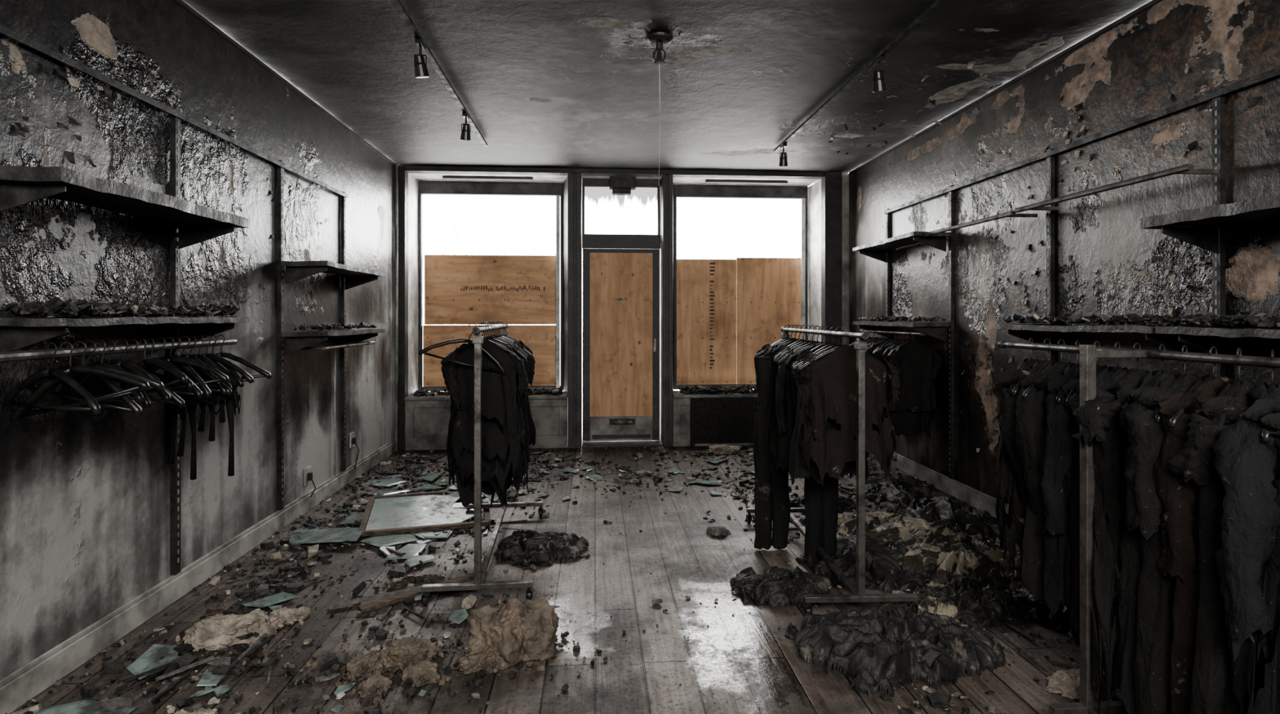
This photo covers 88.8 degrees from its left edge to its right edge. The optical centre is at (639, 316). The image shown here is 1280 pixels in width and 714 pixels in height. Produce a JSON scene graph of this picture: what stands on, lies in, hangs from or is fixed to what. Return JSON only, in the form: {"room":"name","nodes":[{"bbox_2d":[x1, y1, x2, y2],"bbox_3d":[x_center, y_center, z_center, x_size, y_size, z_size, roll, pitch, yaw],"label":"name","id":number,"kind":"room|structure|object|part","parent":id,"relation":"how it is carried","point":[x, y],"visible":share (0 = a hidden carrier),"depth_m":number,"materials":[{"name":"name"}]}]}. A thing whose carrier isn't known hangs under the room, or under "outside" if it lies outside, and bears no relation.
{"room":"burned clothing store","nodes":[
{"label":"burned clothing store","id":0,"kind":"room"},
{"bbox_2d":[0,0,395,679],"bbox_3d":[-2.158,-0.085,2.673,0.004,2.830,8.830,0,0,-4],"label":"wall","id":1,"kind":"structure","parent":0,"point":[85,495],"depth_m":2.94,"materials":[{"name":"grey paint"}]},
{"bbox_2d":[0,22,346,198],"bbox_3d":[-2.144,-0.940,2.980,0.012,0.030,4.240,0,0,-4],"label":"wall rail","id":2,"kind":"object","parent":1,"relation":"attached to","point":[5,30],"visible":1,"depth_m":2.77,"materials":[{"name":"white metal"}]},
{"bbox_2d":[0,337,237,363],"bbox_3d":[-1.975,0.120,2.054,0.221,0.030,2.170,0,0,-4],"label":"hanging rail","id":3,"kind":"object","parent":2,"relation":"attached to","point":[30,355],"visible":0.83,"depth_m":2.27,"materials":[{"name":"metal"}]},
{"bbox_2d":[3,334,271,422],"bbox_3d":[-1.884,0.214,2.215,0.535,0.264,1.702,0,0,-4],"label":"hangers","id":4,"kind":"object","parent":3,"relation":"hanging from","point":[139,380],"visible":0.99,"depth_m":2.33,"materials":[{"name":"black plastic"}]},
{"bbox_2d":[166,356,240,479],"bbox_3d":[-1.921,0.449,2.863,0.309,0.541,0.135,0,0,-4],"label":"hanging garments","id":5,"kind":"object","parent":4,"relation":"hanging from","point":[232,402],"visible":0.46,"depth_m":2.87,"materials":[{"name":"black fabric"}]},
{"bbox_2d":[0,164,249,248],"bbox_3d":[-1.979,-0.394,2.580,0.285,0.158,1.120,0,0,-4],"label":"wall shelf","id":6,"kind":"object","parent":2,"relation":"attached to","point":[20,185],"visible":1,"depth_m":2.37,"materials":[{"name":"metal"}]},
{"bbox_2d":[0,316,249,352],"bbox_3d":[-1.980,0.070,2.580,0.283,0.140,1.120,0,0,-4],"label":"wall shelf","id":7,"kind":"object","parent":2,"relation":"attached to","point":[15,333],"visible":1,"depth_m":2.14,"materials":[{"name":"metal"}]},
{"bbox_2d":[0,297,239,316],"bbox_3d":[-1.983,-0.032,2.577,0.305,0.064,1.045,0,0,-4],"label":"debris","id":8,"kind":"object","parent":7,"relation":"on","point":[55,306],"visible":1,"depth_m":2.31,"materials":[{"name":"grey wood"}]},
{"bbox_3d":[-2.144,-0.940,2.980,0.012,0.030,4.240,0,0,-4],"label":"rail","id":9,"kind":"part","parent":2,"relation":"part of","materials":[{"name":"metal"}]},
{"bbox_2d":[281,260,385,289],"bbox_3d":[-2.119,-0.277,4.611,0.285,0.144,1.110,0,0,-4],"label":"wall shelf","id":10,"kind":"object","parent":2,"relation":"attached to","point":[354,277],"visible":1,"depth_m":4.19,"materials":[{"name":"metal"}]},
{"bbox_2d":[281,328,385,354],"bbox_3d":[-2.119,0.163,4.611,0.285,0.144,1.110,0,0,-4],"label":"wall shelf","id":11,"kind":"object","parent":2,"relation":"attached to","point":[295,340],"visible":0.94,"depth_m":4.12,"materials":[{"name":"metal"}]},
{"bbox_2d":[293,322,376,330],"bbox_3d":[-2.117,0.066,4.600,0.275,0.048,0.968,0,0,-4],"label":"debris","id":12,"kind":"object","parent":11,"relation":"on","point":[338,326],"visible":1,"depth_m":4.35,"materials":[{"name":"grey wood"}]},
{"bbox_2d":[301,341,375,350],"bbox_3d":[-2.152,0.205,4.638,0.222,0.023,0.950,0,0,-4],"label":"hanging rail","id":13,"kind":"object","parent":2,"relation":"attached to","point":[344,344],"visible":0.92,"depth_m":4.50,"materials":[{"name":"metal"}]},
{"bbox_2d":[169,107,180,575],"bbox_3d":[-2.168,0.115,3.048,0.027,2.170,0.036,0,0,-4],"label":"upright","id":14,"kind":"object","parent":1,"relation":"attached to","point":[175,122],"depth_m":3.03,"materials":[{"name":"grey metal"}]},
{"bbox_2d":[0,439,395,713],"bbox_3d":[-2.126,1.267,2.374,0.021,0.124,8.229,0,0,-4],"label":"baseboard","id":15,"kind":"structure","parent":1,"relation":"attached to","point":[32,679],"depth_m":2.87,"materials":[{"name":"paint"}]},
{"bbox_2d":[276,160,284,510],"bbox_3d":[-2.238,0.115,4.066,0.027,2.170,0.036,0,0,-4],"label":"upright","id":16,"kind":"object","parent":1,"relation":"attached to","point":[280,171],"depth_m":4.05,"materials":[{"name":"grey metal"}]},
{"bbox_2d":[303,466,315,497],"bbox_3d":[-2.243,1.130,4.467,0.069,0.201,0.090,0,0,-4],"label":"power outlet","id":17,"kind":"object","parent":1,"relation":"attached to","point":[308,475],"visible":1,"depth_m":4.45,"materials":[{"name":"white plastic"}]},
{"bbox_2d":[341,191,346,471],"bbox_3d":[-2.308,0.115,5.084,0.027,2.170,0.036,0,0,-4],"label":"upright","id":18,"kind":"object","parent":1,"relation":"attached to","point":[343,199],"depth_m":5.07,"materials":[{"name":"grey metal"}]},
{"bbox_2d":[349,431,359,469],"bbox_3d":[-2.299,1.085,5.285,0.070,0.290,0.090,0,0,-4],"label":"power outlet","id":19,"kind":"object","parent":1,"relation":"attached to","point":[352,436],"visible":1,"depth_m":5.26,"materials":[{"name":"white plastic"}]},
{"bbox_2d":[333,163,398,476],"bbox_3d":[-2.335,-0.085,5.656,0.027,2.830,1.518,0,0,-4],"label":"conduit pipe","id":20,"kind":"object","parent":1,"relation":"attached to","point":[396,164],"visible":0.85,"depth_m":6.39,"materials":[{"name":"metal"}]},
{"bbox_2d":[398,165,418,450],"bbox_3d":[-2.401,-0.085,6.816,0.085,2.830,0.670,0,0,-4],"label":"wall","id":21,"kind":"structure","parent":0,"point":[407,184],"depth_m":6.56,"materials":[{"name":"black paint"}]},
{"bbox_2d":[404,391,567,450],"bbox_3d":[-1.544,1.065,6.707,1.600,0.530,0.405,0,0,-4],"label":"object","id":22,"kind":"structure","parent":21,"relation":"attached to","point":[427,418],"depth_m":6.53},
{"bbox_2d":[413,387,562,396],"bbox_3d":[-1.536,0.761,6.668,1.493,0.075,0.343,0,0,-4],"label":"debris","id":23,"kind":"object","parent":22,"relation":"on","point":[422,392],"visible":0.41,"depth_m":6.61,"materials":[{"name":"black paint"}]},
{"bbox_2d":[562,173,582,448],"bbox_3d":[-0.729,-0.058,6.894,0.229,2.775,0.645,0,0,-4],"label":"pillar","id":24,"kind":"structure","parent":0,"point":[572,185],"depth_m":6.58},
{"bbox_2d":[417,176,563,391],"bbox_3d":[-1.591,-0.323,6.917,1.535,2.245,0.320,0,0,-4],"label":"window","id":25,"kind":"structure","parent":24,"relation":"attached to","point":[424,188],"depth_m":7.01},
{"bbox_2d":[422,254,555,386],"bbox_3d":[-1.611,0.052,7.096,1.460,1.435,0.020,0,0,-4],"label":"plywood board","id":26,"kind":"object","parent":25,"relation":"attached to","point":[445,275],"depth_m":7.09,"materials":[{"name":"brown wood"}]},
{"bbox_2d":[582,176,660,248],"bbox_3d":[-0.194,-1.080,6.833,0.820,0.730,0.200,0,0,-4],"label":"window","id":27,"kind":"structure","parent":24,"relation":"attached to","point":[620,185],"depth_m":6.83,"materials":[{"name":"black paint"}]},
{"bbox_2d":[584,186,657,213],"bbox_3d":[-0.198,-1.115,6.883,0.770,0.510,0.001,0,0,-4],"label":"broken glass","id":28,"kind":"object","parent":27,"relation":"in","point":[595,196],"depth_m":6.88,"materials":[{"name":"glass"}]},
{"bbox_2d":[582,248,659,441],"bbox_3d":[-0.196,0.297,6.860,0.810,2.015,0.076,0,0,-4],"label":"leaf","id":29,"kind":"object","parent":24,"relation":"attached to","point":[645,428],"depth_m":6.85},
{"bbox_2d":[590,252,652,417],"bbox_3d":[-0.197,0.190,6.868,0.660,1.720,0.014,0,0,-4],"label":"plywood board","id":30,"kind":"object","parent":29,"relation":"attached to","point":[621,331],"depth_m":6.86,"materials":[{"name":"brown wood"}]},
{"bbox_3d":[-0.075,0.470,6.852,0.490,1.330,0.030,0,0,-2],"label":"letter slot","id":31,"kind":"part","parent":29,"relation":"part of","materials":[{"name":"brown wood"}]},
{"bbox_2d":[10,437,1135,713],"bbox_3d":[0.146,1.330,2.832,4.620,0.001,8.830,0,0,-4],"label":"floor","id":32,"kind":"structure","parent":0,"point":[727,666],"depth_m":2.80,"materials":[{"name":"brown wood"}]},
{"bbox_2d":[173,708,217,713],"bbox_3d":[-1.446,1.303,2.107,0.152,0.052,0.119,0,0,-27],"label":"chunk","id":33,"kind":"object","parent":32,"relation":"on","point":[209,711],"visible":1,"depth_m":2.12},
{"bbox_2d":[182,608,286,652],"bbox_3d":[-1.681,1.281,2.717,0.369,0.097,0.226,0,0,-33],"label":"chunk","id":34,"kind":"object","parent":32,"relation":"on","point":[217,632],"visible":0.92,"depth_m":2.65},
{"bbox_2d":[269,606,311,624],"bbox_3d":[-1.539,1.302,2.875,0.166,0.054,0.109,0,0,-31],"label":"chunk","id":35,"kind":"object","parent":32,"relation":"on","point":[294,615],"visible":0.8,"depth_m":2.85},
{"bbox_2d":[345,650,383,681],"bbox_3d":[-1.029,1.295,2.434,0.136,0.069,0.114,0,0,-4],"label":"chunk","id":36,"kind":"object","parent":32,"relation":"on","point":[365,665],"visible":0.95,"depth_m":2.41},
{"bbox_2d":[357,673,391,698],"bbox_3d":[-0.942,1.307,2.325,0.115,0.044,0.107,0,0,-9],"label":"chunk","id":37,"kind":"object","parent":32,"relation":"on","point":[375,685],"visible":1,"depth_m":2.30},
{"bbox_2d":[68,599,688,713],"bbox_3d":[-0.935,1.311,2.453,2.301,0.037,1.328,0,0,-4],"label":"crumbs","id":38,"kind":"object","parent":32,"relation":"on","point":[477,680],"visible":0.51,"depth_m":2.43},
{"bbox_2d":[377,636,439,671],"bbox_3d":[-0.901,1.290,2.524,0.203,0.079,0.150,0,0,12],"label":"chunk","id":39,"kind":"object","parent":32,"relation":"on","point":[404,652],"visible":0.88,"depth_m":2.49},
{"bbox_2d":[383,573,452,591],"bbox_3d":[-1.060,1.306,3.210,0.374,0.044,0.174,0,0,-15],"label":"clothing pile","id":40,"kind":"object","parent":32,"relation":"on","point":[402,583],"visible":0.65,"depth_m":3.20,"materials":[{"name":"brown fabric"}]},
{"bbox_2d":[400,659,439,688],"bbox_3d":[-0.805,1.303,2.390,0.135,0.051,0.125,0,0,-35],"label":"chunk","id":41,"kind":"object","parent":32,"relation":"on","point":[424,673],"visible":0.94,"depth_m":2.37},
{"bbox_2d":[357,490,490,537],"bbox_3d":[-1.387,1.269,4.248,0.879,0.083,0.697,0,0,-4],"label":"panel","id":42,"kind":"structure","parent":32,"relation":"on","point":[409,513],"depth_m":4.19,"materials":[{"name":"glass"}]},
{"bbox_2d":[32,448,869,713],"bbox_3d":[-0.043,1.304,4.168,4.218,0.050,4.608,0,0,-4],"label":"broken glass shards","id":43,"kind":"object","parent":32,"relation":"on","point":[149,660],"visible":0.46,"depth_m":3.74,"materials":[{"name":"glass"}]},
{"bbox_2d":[421,323,542,606],"bbox_3d":[-0.821,0.688,3.662,0.500,1.282,1.421,0,0,-6],"label":"clothing rack","id":44,"kind":"object","parent":32,"relation":"on","point":[480,569],"visible":0.86,"depth_m":3.00,"materials":[{"name":"metal"}]},
{"bbox_2d":[417,320,535,508],"bbox_3d":[-0.864,0.558,3.716,0.544,1.058,1.105,0,0,-4],"label":"hanging clothes","id":45,"kind":"object","parent":44,"relation":"hanging from","point":[508,364],"visible":0.91,"depth_m":3.25,"materials":[{"name":"black fabric"}]},
{"bbox_2d":[464,480,508,507],"bbox_3d":[-0.896,0.895,3.657,0.222,0.306,0.521,0,0,-28],"label":"rag","id":46,"kind":"object","parent":45,"relation":"attached to","point":[465,483],"visible":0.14,"depth_m":3.50,"materials":[{"name":"black fabric"}]},
{"bbox_2d":[456,644,512,675],"bbox_3d":[-0.590,1.294,2.488,0.215,0.070,0.145,0,0,-4],"label":"chunk","id":47,"kind":"object","parent":32,"relation":"on","point":[486,660],"visible":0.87,"depth_m":2.45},
{"bbox_2d":[466,598,558,668],"bbox_3d":[-0.508,1.232,2.598,0.372,0.194,0.311,0,0,2],"label":"chunk","id":48,"kind":"object","parent":32,"relation":"on","point":[526,631],"visible":0.92,"depth_m":2.54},
{"bbox_2d":[495,529,590,567],"bbox_3d":[-0.549,1.284,3.701,0.528,0.089,0.484,0,0,-7],"label":"clothing pile","id":49,"kind":"object","parent":32,"relation":"on","point":[543,548],"visible":1,"depth_m":3.61,"materials":[{"name":"black fabric"}]},
{"bbox_2d":[4,444,1120,713],"bbox_3d":[0.071,1.299,3.957,4.584,0.062,5.296,0,0,-4],"label":"debris","id":50,"kind":"object","parent":32,"relation":"on","point":[936,700],"visible":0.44,"depth_m":3.11,"materials":[{"name":"grey wood"}]},
{"bbox_2d":[122,448,1105,713],"bbox_3d":[0.095,1.296,4.190,4.446,0.061,4.459,0,0,-4],"label":"debris","id":51,"kind":"object","parent":32,"relation":"on","point":[391,597],"visible":0.52,"depth_m":2.97,"materials":[{"name":"brown wood"}]},
{"bbox_2d":[582,439,662,448],"bbox_3d":[-0.200,1.319,6.923,0.820,0.019,0.560,0,0,-4],"label":"threshold","id":52,"kind":"object","parent":32,"relation":"on","point":[597,443],"visible":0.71,"depth_m":6.73,"materials":[{"name":"silver metal"}]},
{"bbox_2d":[706,526,730,537],"bbox_3d":[0.481,1.303,3.990,0.146,0.052,0.111,0,0,-4],"label":"chunk","id":53,"kind":"object","parent":32,"relation":"on","point":[716,531],"visible":1,"depth_m":3.96,"materials":[{"name":"grey stone"}]},
{"bbox_2d":[705,444,742,455],"bbox_3d":[0.811,1.289,6.370,0.388,0.080,0.238,0,0,-4],"label":"chunk","id":54,"kind":"object","parent":32,"relation":"on","point":[717,449],"visible":0.93,"depth_m":6.30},
{"bbox_2d":[729,566,831,608],"bbox_3d":[0.692,1.287,3.164,0.505,0.082,0.407,0,0,-13],"label":"clothing pile","id":55,"kind":"object","parent":32,"relation":"on","point":[775,585],"visible":0.97,"depth_m":3.10,"materials":[{"name":"black fabric"}]},
{"bbox_2d":[790,495,856,511],"bbox_3d":[1.286,1.297,4.601,0.546,0.061,0.395,0,0,-4],"label":"clothing pile","id":56,"kind":"object","parent":32,"relation":"on","point":[842,504],"visible":0.32,"depth_m":4.55,"materials":[{"name":"black fabric"}]},
{"bbox_2d":[746,327,918,616],"bbox_3d":[0.955,0.699,3.539,0.500,1.262,1.431,0,0,-2],"label":"clothing rack","id":57,"kind":"object","parent":32,"relation":"on","point":[858,594],"visible":0.78,"depth_m":2.87,"materials":[{"name":"metal"}]},
{"bbox_2d":[753,356,838,560],"bbox_3d":[0.861,0.778,3.626,0.462,1.097,0.182,0,0,38],"label":"trousers","id":58,"kind":"object","parent":57,"relation":"hanging from","point":[771,496],"visible":0.62,"depth_m":3.68,"materials":[{"name":"black fabric"}]},
{"bbox_2d":[754,324,901,488],"bbox_3d":[0.965,0.496,3.618,0.514,0.890,1.307,0,0,-4],"label":"hanging clothes","id":59,"kind":"object","parent":57,"relation":"hanging from","point":[813,419],"visible":0.86,"depth_m":3.06,"materials":[{"name":"black fabric"}]},
{"bbox_2d":[795,535,936,592],"bbox_3d":[1.216,1.264,3.467,0.756,0.128,0.637,0,0,7],"label":"clothing pile","id":60,"kind":"object","parent":32,"relation":"on","point":[881,559],"visible":0.67,"depth_m":3.34,"materials":[{"name":"black fabric"}]},
{"bbox_2d":[836,509,931,543],"bbox_3d":[1.526,1.286,4.050,0.666,0.084,0.652,0,0,-32],"label":"clothing pile","id":61,"kind":"object","parent":32,"relation":"on","point":[894,527],"visible":0.75,"depth_m":3.98,"materials":[{"name":"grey fabric"}]},
{"bbox_2d":[853,479,933,505],"bbox_3d":[1.862,1.283,4.846,0.607,0.090,0.608,0,0,-4],"label":"clothing pile","id":62,"kind":"object","parent":32,"relation":"on","point":[887,490],"visible":0.91,"depth_m":4.77,"materials":[{"name":"black fabric"}]},
{"bbox_2d":[784,604,1005,697],"bbox_3d":[0.999,1.254,2.570,0.776,0.148,0.569,0,0,-4],"label":"clothing pile","id":63,"kind":"object","parent":32,"relation":"on","point":[887,646],"visible":1,"depth_m":2.48,"materials":[{"name":"black fabric"}]},
{"bbox_2d":[877,591,959,622],"bbox_3d":[1.284,1.297,2.971,0.416,0.061,0.246,0,0,7],"label":"clothing pile","id":64,"kind":"object","parent":32,"relation":"on","point":[927,603],"visible":0.53,"depth_m":2.92,"materials":[{"name":"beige fabric"}]},
{"bbox_2d":[893,496,999,542],"bbox_3d":[1.961,1.247,4.137,0.574,0.161,0.793,0,0,-14],"label":"clothing pile","id":65,"kind":"object","parent":32,"relation":"on","point":[944,512],"visible":0.77,"depth_m":4.04,"materials":[{"name":"black fabric"}]},
{"bbox_2d":[895,526,1021,591],"bbox_3d":[1.733,1.250,3.476,0.790,0.156,0.724,0,0,21],"label":"clothing pile","id":66,"kind":"object","parent":32,"relation":"on","point":[972,557],"visible":0.75,"depth_m":3.32,"materials":[{"name":"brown fabric"}]},
{"bbox_2d":[911,574,1022,629],"bbox_3d":[1.532,1.278,3.028,0.458,0.100,0.414,0,0,-31],"label":"clothing pile","id":67,"kind":"object","parent":32,"relation":"on","point":[981,603],"visible":0.94,"depth_m":2.93,"materials":[{"name":"black fabric"}]},
{"bbox_2d":[1007,582,1079,644],"bbox_3d":[1.936,1.269,2.877,0.563,0.118,0.603,0,0,-4],"label":"clothing pile","id":68,"kind":"object","parent":32,"relation":"on","point":[1033,611],"visible":0.14,"depth_m":2.85,"materials":[{"name":"black fabric"}]},
{"bbox_2d":[1044,668,1105,700],"bbox_3d":[1.557,1.297,2.332,0.233,0.064,0.142,0,0,-1],"label":"chunk","id":69,"kind":"object","parent":32,"relation":"on","point":[1066,683],"visible":0.59,"depth_m":2.31,"materials":[{"name":"beige stone"}]},
{"bbox_2d":[997,340,1279,713],"bbox_3d":[1.614,0.710,1.677,0.570,1.240,2.325,0,0,-4],"label":"clothing rack","id":70,"kind":"object","parent":32,"relation":"on","point":[1089,353],"visible":0.74,"depth_m":2.06,"materials":[{"name":"metal"}]},
{"bbox_2d":[995,337,1279,713],"bbox_3d":[1.635,0.819,1.859,0.493,1.468,1.945,0,0,-4],"label":"hanging clothes","id":71,"kind":"object","parent":70,"relation":"hanging from","point":[1186,575],"visible":0.89,"depth_m":1.84,"materials":[{"name":"black fabric"}]},
{"bbox_2d":[405,165,823,186],"bbox_3d":[-0.233,-1.475,6.965,4.250,0.050,0.670,0,0,-4],"label":"header beam","id":72,"kind":"structure","parent":0,"point":[422,173],"depth_m":6.73,"materials":[{"name":"black paint"}]},
{"bbox_2d":[182,0,1151,183],"bbox_3d":[0.146,-1.506,2.832,4.620,0.009,8.830,0,0,-4],"label":"ceiling","id":73,"kind":"structure","parent":0,"point":[535,79],"depth_m":3.97,"materials":[{"name":"paint"}]},
{"bbox_2d":[390,0,488,146],"bbox_3d":[-1.156,-1.375,3.369,0.075,0.206,4.480,0,0,-5],"label":"track lighting","id":74,"kind":"object","parent":73,"relation":"attached to","point":[420,65],"visible":1,"depth_m":3.60,"materials":[{"name":"metal"}]},
{"bbox_2d":[11,0,1279,452],"bbox_3d":[0.066,-0.255,4.018,4.622,2.467,3.608,0,0,-4],"label":"flakes","id":75,"kind":"object","parent":73,"relation":"attached to","point":[1253,101],"visible":0.88,"depth_m":3.19,"materials":[{"name":"paint"}]},
{"bbox_2d":[645,31,673,173],"bbox_3d":[0.104,-1.100,3.515,0.150,0.800,0.150,0,0,-4],"label":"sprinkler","id":76,"kind":"object","parent":73,"relation":"hanging from","point":[658,39],"depth_m":3.50,"materials":[{"name":"black metal"}]},
{"bbox_2d":[773,0,947,166],"bbox_3d":[1.371,-1.375,3.542,0.079,0.207,4.480,0,0,-4],"label":"track lighting","id":77,"kind":"object","parent":73,"relation":"attached to","point":[878,83],"visible":1,"depth_m":3.70,"materials":[{"name":"metal"}]},
{"bbox_2d":[659,174,674,447],"bbox_3d":[0.308,-0.058,6.965,0.189,2.775,0.645,0,0,-4],"label":"pillar","id":78,"kind":"structure","parent":0,"point":[666,251],"depth_m":6.66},
{"bbox_2d":[673,180,808,389],"bbox_3d":[1.123,-0.323,7.104,1.495,2.245,0.320,0,0,-4],"label":"window","id":79,"kind":"structure","parent":78,"relation":"attached to","point":[681,191],"depth_m":7.20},
{"bbox_2d":[426,253,799,384],"bbox_3d":[-0.253,0.025,7.178,4.092,1.422,0.003,0,0,-4],"label":"plywood stamp","id":80,"kind":"object","parent":79,"relation":"attached to","point":[710,270],"visible":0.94,"depth_m":7.25,"materials":[{"name":"black paint"}]},
{"bbox_2d":[676,257,801,385],"bbox_3d":[1.106,0.057,7.282,1.415,1.425,0.018,0,0,-4],"label":"plywood board","id":81,"kind":"object","parent":79,"relation":"attached to","point":[739,282],"depth_m":7.27,"materials":[{"name":"brown wood"}]},
{"bbox_2d":[807,171,848,346],"bbox_3d":[2.024,-0.085,7.085,0.290,2.829,0.640,0,0,-4],"label":"wall","id":82,"kind":"structure","parent":0,"point":[828,198],"depth_m":6.82,"materials":[{"name":"black paint"}]},
{"bbox_2d":[173,0,1162,174],"bbox_3d":[0.167,-1.490,2.532,4.620,0.020,8.230,0,0,-4],"label":"trim","id":83,"kind":"structure","parent":82,"relation":"attached to","point":[180,2],"depth_m":3.93,"materials":[{"name":"black paint"}]},
{"bbox_2d":[672,390,758,447],"bbox_3d":[1.113,1.065,6.890,1.575,0.530,0.405,0,0,-4],"label":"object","id":84,"kind":"structure","parent":82,"relation":"attached to","point":[705,420],"depth_m":6.69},
{"bbox_2d":[678,383,757,394],"bbox_3d":[1.126,0.754,6.849,1.444,0.088,0.366,0,0,-4],"label":"debris","id":85,"kind":"object","parent":84,"relation":"on","point":[699,388],"visible":0.54,"depth_m":6.75,"materials":[{"name":"paint"}]},
{"bbox_2d":[848,327,942,437],"bbox_3d":[2.037,0.533,5.335,0.431,0.873,1.018,0,0,-4],"label":"hanging clothes","id":86,"kind":"object","parent":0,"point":[918,363],"visible":0.52,"depth_m":4.90,"materials":[{"name":"black fabric"}]},
{"bbox_2d":[848,0,1279,504],"bbox_3d":[2.451,-0.085,2.990,0.004,2.830,8.830,0,0,-4],"label":"wall","id":87,"kind":"structure","parent":0,"point":[1128,72],"depth_m":3.55,"materials":[{"name":"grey paint"}]},
{"bbox_2d":[885,208,890,338],"bbox_3d":[2.235,0.115,5.887,0.026,2.170,0.036,0,0,-4],"label":"upright","id":88,"kind":"object","parent":87,"relation":"attached to","point":[887,215],"depth_m":5.87,"materials":[{"name":"black metal"}]},
{"bbox_2d":[869,452,1008,518],"bbox_3d":[2.460,1.267,2.689,0.021,0.124,8.229,0,0,-4],"label":"baseboard","id":89,"kind":"structure","parent":87,"relation":"attached to","point":[980,500],"depth_m":4.87,"materials":[{"name":"paint"}]},
{"bbox_2d":[948,185,954,479],"bbox_3d":[2.307,0.115,4.840,0.026,2.170,0.036,0,0,-4],"label":"upright","id":90,"kind":"object","parent":87,"relation":"attached to","point":[951,194],"depth_m":4.82,"materials":[{"name":"grey metal"}]},
{"bbox_2d":[1046,148,1054,360],"bbox_3d":[2.380,0.115,3.787,0.026,2.170,0.036,0,0,-4],"label":"upright","id":91,"kind":"object","parent":87,"relation":"attached to","point":[1050,160],"depth_m":3.77,"materials":[{"name":"black metal"}]},
{"bbox_2d":[884,66,1279,213],"bbox_3d":[2.378,-0.940,3.541,0.012,0.030,4.740,0,0,-4],"label":"wall rail","id":92,"kind":"object","parent":87,"relation":"attached to","point":[1273,73],"visible":1,"depth_m":3.25,"materials":[{"name":"white metal"}]},
{"bbox_2d":[852,321,950,341],"bbox_3d":[2.114,0.113,5.388,0.283,0.144,1.140,0,0,-4],"label":"wall shelf","id":93,"kind":"object","parent":92,"relation":"attached to","point":[936,330],"visible":1,"depth_m":4.88,"materials":[{"name":"metal"}]},
{"bbox_2d":[859,329,928,335],"bbox_3d":[2.141,0.130,5.369,0.232,0.023,1.100,0,0,-4],"label":"hanging rail","id":94,"kind":"object","parent":93,"relation":"attached to","point":[884,331],"depth_m":5.26,"materials":[{"name":"grey metal"}]},
{"bbox_2d":[858,315,946,321],"bbox_3d":[2.117,0.014,5.379,0.268,0.051,1.075,0,0,-4],"label":"debris","id":95,"kind":"object","parent":93,"relation":"on","point":[882,317],"visible":1,"depth_m":5.14,"materials":[{"name":"grey wood"}]},
{"bbox_2d":[853,231,950,262],"bbox_3d":[2.114,-0.556,5.388,0.283,0.143,1.140,0,0,-4],"label":"wall shelf","id":96,"kind":"object","parent":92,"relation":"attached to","point":[877,250],"visible":0.96,"depth_m":5.25,"materials":[{"name":"metal"}]},
{"bbox_2d":[918,210,1037,237],"bbox_3d":[2.221,-0.600,4.338,0.214,0.027,1.090,0,0,-4],"label":"hanging rail","id":97,"kind":"object","parent":92,"relation":"attached to","point":[1011,214],"visible":0.93,"depth_m":4.18,"materials":[{"name":"metal"}]},
{"bbox_3d":[2.378,-0.940,3.541,0.012,0.030,4.740,0,0,-4],"label":"rail","id":98,"kind":"part","parent":92,"relation":"part of","materials":[{"name":"metal"}]},
{"bbox_2d":[995,323,1200,353],"bbox_3d":[2.256,0.112,3.303,0.286,0.146,1.080,0,0,-4],"label":"wall shelf","id":99,"kind":"object","parent":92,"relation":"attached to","point":[1038,332],"visible":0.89,"depth_m":3.10,"materials":[{"name":"metal"}]},
{"bbox_2d":[1003,311,1279,328],"bbox_3d":[2.306,0.007,2.642,0.288,0.066,2.378,0,0,-4],"label":"debris","id":100,"kind":"object","parent":99,"relation":"on","point":[1260,320],"visible":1,"depth_m":2.79,"materials":[{"name":"grey wood"}]},
{"bbox_2d":[1014,163,1219,213],"bbox_3d":[2.298,-0.610,3.215,0.214,0.027,1.100,0,0,-4],"label":"hanging rail","id":101,"kind":"object","parent":92,"relation":"attached to","point":[1188,168],"visible":1,"depth_m":3.02,"materials":[{"name":"metal"}]},
{"bbox_2d":[1138,194,1279,253],"bbox_3d":[2.339,-0.345,2.095,0.285,0.160,1.460,0,0,-4],"label":"wall shelf","id":102,"kind":"object","parent":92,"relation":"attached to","point":[1196,227],"visible":1,"depth_m":2.60,"materials":[{"name":"metal"}]},
{"bbox_2d":[1155,326,1279,355],"bbox_3d":[2.343,0.113,2.055,0.284,0.145,1.380,0,0,-4],"label":"wall shelf","id":103,"kind":"object","parent":92,"relation":"attached to","point":[1224,340],"visible":1,"depth_m":2.64,"materials":[{"name":"metal"}]},
{"bbox_2d":[1212,85,1226,377],"bbox_3d":[2.450,0.115,2.765,0.026,2.170,0.036,0,0,-4],"label":"upright","id":104,"kind":"object","parent":87,"relation":"attached to","point":[1219,106],"depth_m":2.75,"materials":[{"name":"black metal"}]},
{"label":"outside","id":105,"kind":"structure","parent":0,"visible":0},
{"bbox_2d":[582,331,679,437],"bbox_3d":[-2.311,1.440,33.621,60.000,0.180,52.600,0,0,-4],"label":"ground","id":106,"kind":"structure","parent":105,"point":[582,331],"depth_m":12.11,"materials":[{"name":"grey"}]},
{"bbox_2d":[426,195,542,325],"bbox_3d":[-4.043,-1.784,16.946,2.569,6.274,3.410,0,0,41],"label":"bare tree","id":107,"kind":"object","parent":106,"relation":"on","point":[452,231],"visible":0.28,"depth_m":16.48,"materials":[{"name":"grey plant"}]}
]}

